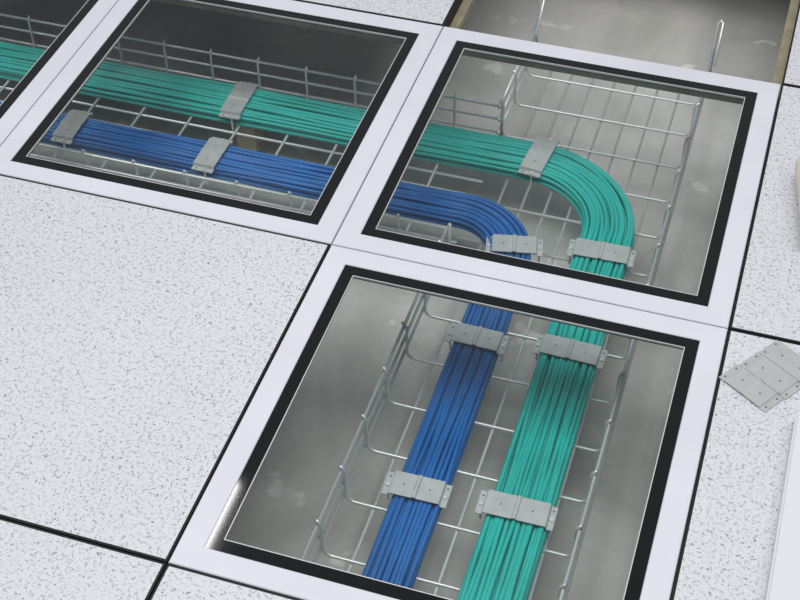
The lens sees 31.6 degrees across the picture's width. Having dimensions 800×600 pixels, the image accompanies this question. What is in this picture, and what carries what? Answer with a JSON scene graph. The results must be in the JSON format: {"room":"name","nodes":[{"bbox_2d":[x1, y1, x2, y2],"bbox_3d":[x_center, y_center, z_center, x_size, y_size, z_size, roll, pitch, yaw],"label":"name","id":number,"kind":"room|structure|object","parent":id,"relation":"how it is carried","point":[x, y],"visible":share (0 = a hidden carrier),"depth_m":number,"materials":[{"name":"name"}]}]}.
{"room":"data center","nodes":[
{"label":"data center","id":0,"kind":"room"},
{"bbox_2d":[0,0,790,599],"bbox_3d":[0.461,-0.362,2.950,6.600,0.100,6.600,12,47,13],"label":"floor","id":1,"kind":"structure","parent":0,"point":[290,490],"depth_m":2.69,"materials":[{"name":"concrete"}]},
{"bbox_2d":[0,0,724,599],"bbox_3d":[-1.023,0.233,2.160,2.573,0.228,2.835,12,47,13],"label":"cable tray","id":2,"kind":"object","parent":1,"relation":"on","point":[249,138],"visible":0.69,"depth_m":2.52,"materials":[{"name":"white metal"}]},
{"bbox_2d":[0,101,530,588],"bbox_3d":[-0.514,0.116,2.264,1.600,0.027,3.222,-21,49,-19],"label":"bundle","id":3,"kind":"object","parent":2,"relation":"in","point":[402,540],"visible":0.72,"depth_m":2.46,"materials":[{"name":"blue plastic"}]},
{"bbox_2d":[50,109,92,154],"bbox_3d":[-0.625,-0.322,2.699,0.044,0.042,0.099,12,47,13],"label":"clamp","id":4,"kind":"object","parent":3,"relation":"attached to","point":[69,126],"visible":0.93,"depth_m":2.68,"materials":[{"name":"grey metal"}]},
{"bbox_2d":[191,137,232,183],"bbox_3d":[-0.349,-0.262,2.634,0.044,0.042,0.099,12,47,13],"label":"clamp","id":5,"kind":"object","parent":3,"relation":"attached to","point":[212,151],"visible":0.95,"depth_m":2.61,"materials":[{"name":"grey metal"}]},
{"bbox_2d":[381,470,452,512],"bbox_3d":[0.025,0.288,2.086,0.099,0.042,0.044,12,47,13],"label":"clamp","id":6,"kind":"object","parent":3,"relation":"attached to","point":[419,487],"visible":1,"depth_m":2.07,"materials":[{"name":"grey metal"}]},
{"bbox_2d":[444,322,509,361],"bbox_3d":[0.125,0.072,2.297,0.099,0.042,0.044,12,47,13],"label":"clamp","id":7,"kind":"object","parent":3,"relation":"attached to","point":[481,337],"visible":0.98,"depth_m":2.28,"materials":[{"name":"grey metal"}]},
{"bbox_2d":[486,234,542,261],"bbox_3d":[0.198,-0.084,2.450,0.098,0.042,0.042,4,46,5],"label":"clamp","id":8,"kind":"object","parent":3,"relation":"attached to","point":[500,243],"visible":0.88,"depth_m":2.44,"materials":[{"name":"grey metal"}]},
{"bbox_2d":[0,41,634,599],"bbox_3d":[-0.373,0.063,2.313,1.708,0.028,3.464,-21,49,-18],"label":"cable bundle","id":9,"kind":"object","parent":2,"relation":"in","point":[504,561],"visible":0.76,"depth_m":2.52,"materials":[{"name":"teal plastic"}]},
{"bbox_2d":[218,81,259,130],"bbox_3d":[-0.312,-0.380,2.750,0.044,0.042,0.116,12,47,13],"label":"clamp","id":10,"kind":"object","parent":9,"relation":"attached to","point":[236,101],"visible":0.96,"depth_m":2.73,"materials":[{"name":"grey metal"}]},
{"bbox_2d":[475,489,557,534],"bbox_3d":[0.169,0.314,2.058,0.116,0.042,0.044,12,47,13],"label":"clamp","id":11,"kind":"object","parent":9,"relation":"attached to","point":[509,506],"visible":1,"depth_m":2.04,"materials":[{"name":"grey metal"}]},
{"bbox_2d":[518,135,559,187],"bbox_3d":[0.258,-0.257,2.619,0.042,0.042,0.115,17,48,17],"label":"clamp","id":12,"kind":"object","parent":9,"relation":"attached to","point":[542,148],"visible":1,"depth_m":2.60,"materials":[{"name":"grey metal"}]},
{"bbox_2d":[532,333,607,375],"bbox_3d":[0.273,0.091,2.275,0.116,0.042,0.044,12,47,13],"label":"clamp","id":13,"kind":"object","parent":9,"relation":"attached to","point":[572,349],"visible":1,"depth_m":2.26,"materials":[{"name":"grey metal"}]},
{"bbox_2d":[566,238,635,274],"bbox_3d":[0.346,-0.072,2.435,0.115,0.042,0.042,11,47,11],"label":"clamp","id":14,"kind":"object","parent":9,"relation":"attached to","point":[602,250],"visible":1,"depth_m":2.42,"materials":[{"name":"grey metal"}]},
{"bbox_2d":[152,0,799,599],"bbox_3d":[0.372,-0.313,2.616,5.500,0.309,6.065,12,47,13],"label":"frame","id":15,"kind":"object","parent":1,"relation":"on","point":[465,7],"visible":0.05,"depth_m":2.53,"materials":[{"name":"yellow metal"}]},
{"bbox_2d":[0,0,118,145],"bbox_3d":[-0.870,-0.466,2.550,0.598,0.030,0.598,12,47,13],"label":"floor panel","id":16,"kind":"object","parent":15,"relation":"on","point":[23,97],"visible":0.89,"depth_m":2.47,"materials":[{"name":"white"}]},
{"bbox_2d":[0,0,442,245],"bbox_3d":[-0.298,-0.341,2.417,0.598,0.030,0.598,12,47,13],"label":"floor panel","id":17,"kind":"object","parent":15,"relation":"on","point":[332,207],"visible":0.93,"depth_m":2.33,"materials":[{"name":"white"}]},
{"bbox_2d":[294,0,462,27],"bbox_3d":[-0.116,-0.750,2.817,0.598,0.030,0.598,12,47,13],"label":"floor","id":18,"kind":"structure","parent":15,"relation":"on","point":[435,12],"depth_m":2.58,"materials":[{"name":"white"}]},
{"bbox_2d":[0,2,799,599],"bbox_3d":[0.182,-0.012,2.084,1.798,0.031,2.398,12,47,13],"label":"floor","id":19,"kind":"structure","parent":15,"relation":"on","point":[137,341],"depth_m":1.95,"materials":[{"name":"white tile"}]},
{"bbox_2d":[719,340,799,412],"bbox_3d":[0.510,0.103,1.940,0.115,0.004,0.087,-31,52,-26],"label":"clamps","id":20,"kind":"object","parent":19,"relation":"on","point":[768,373],"visible":1,"depth_m":1.94,"materials":[{"name":"grey metal"}]},
{"bbox_2d":[795,158,799,218],"bbox_3d":[0.635,-0.148,2.150,0.056,0.056,0.173,5,46,6],"label":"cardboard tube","id":21,"kind":"object","parent":19,"relation":"on","point":[797,165],"visible":1,"depth_m":2.18,"materials":[{"name":"beige cardboard"}]},
{"bbox_2d":[168,245,727,599],"bbox_3d":[0.090,0.193,1.884,0.598,0.030,0.598,12,47,13],"label":"floor panel","id":22,"kind":"object","parent":15,"relation":"on","point":[203,547],"visible":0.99,"depth_m":1.89,"materials":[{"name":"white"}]},
{"bbox_2d":[332,27,779,328],"bbox_3d":[0.273,-0.216,2.284,0.598,0.030,0.598,12,47,13],"label":"floor panel","id":23,"kind":"object","parent":15,"relation":"on","point":[712,305],"visible":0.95,"depth_m":2.21,"materials":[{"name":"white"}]},
{"bbox_3d":[0.479,0.726,1.351,0.598,0.030,0.598,12,47,13],"label":"tile","id":24,"kind":"structure","parent":15,"relation":"on","visible":0},
{"bbox_2d":[765,413,799,599],"bbox_3d":[0.401,0.522,1.515,0.078,0.024,1.050,12,47,13],"label":"panel","id":25,"kind":"object","parent":24,"relation":"on","point":[783,583],"visible":1,"depth_m":1.73,"materials":[{"name":"white plastic"}]}
]}

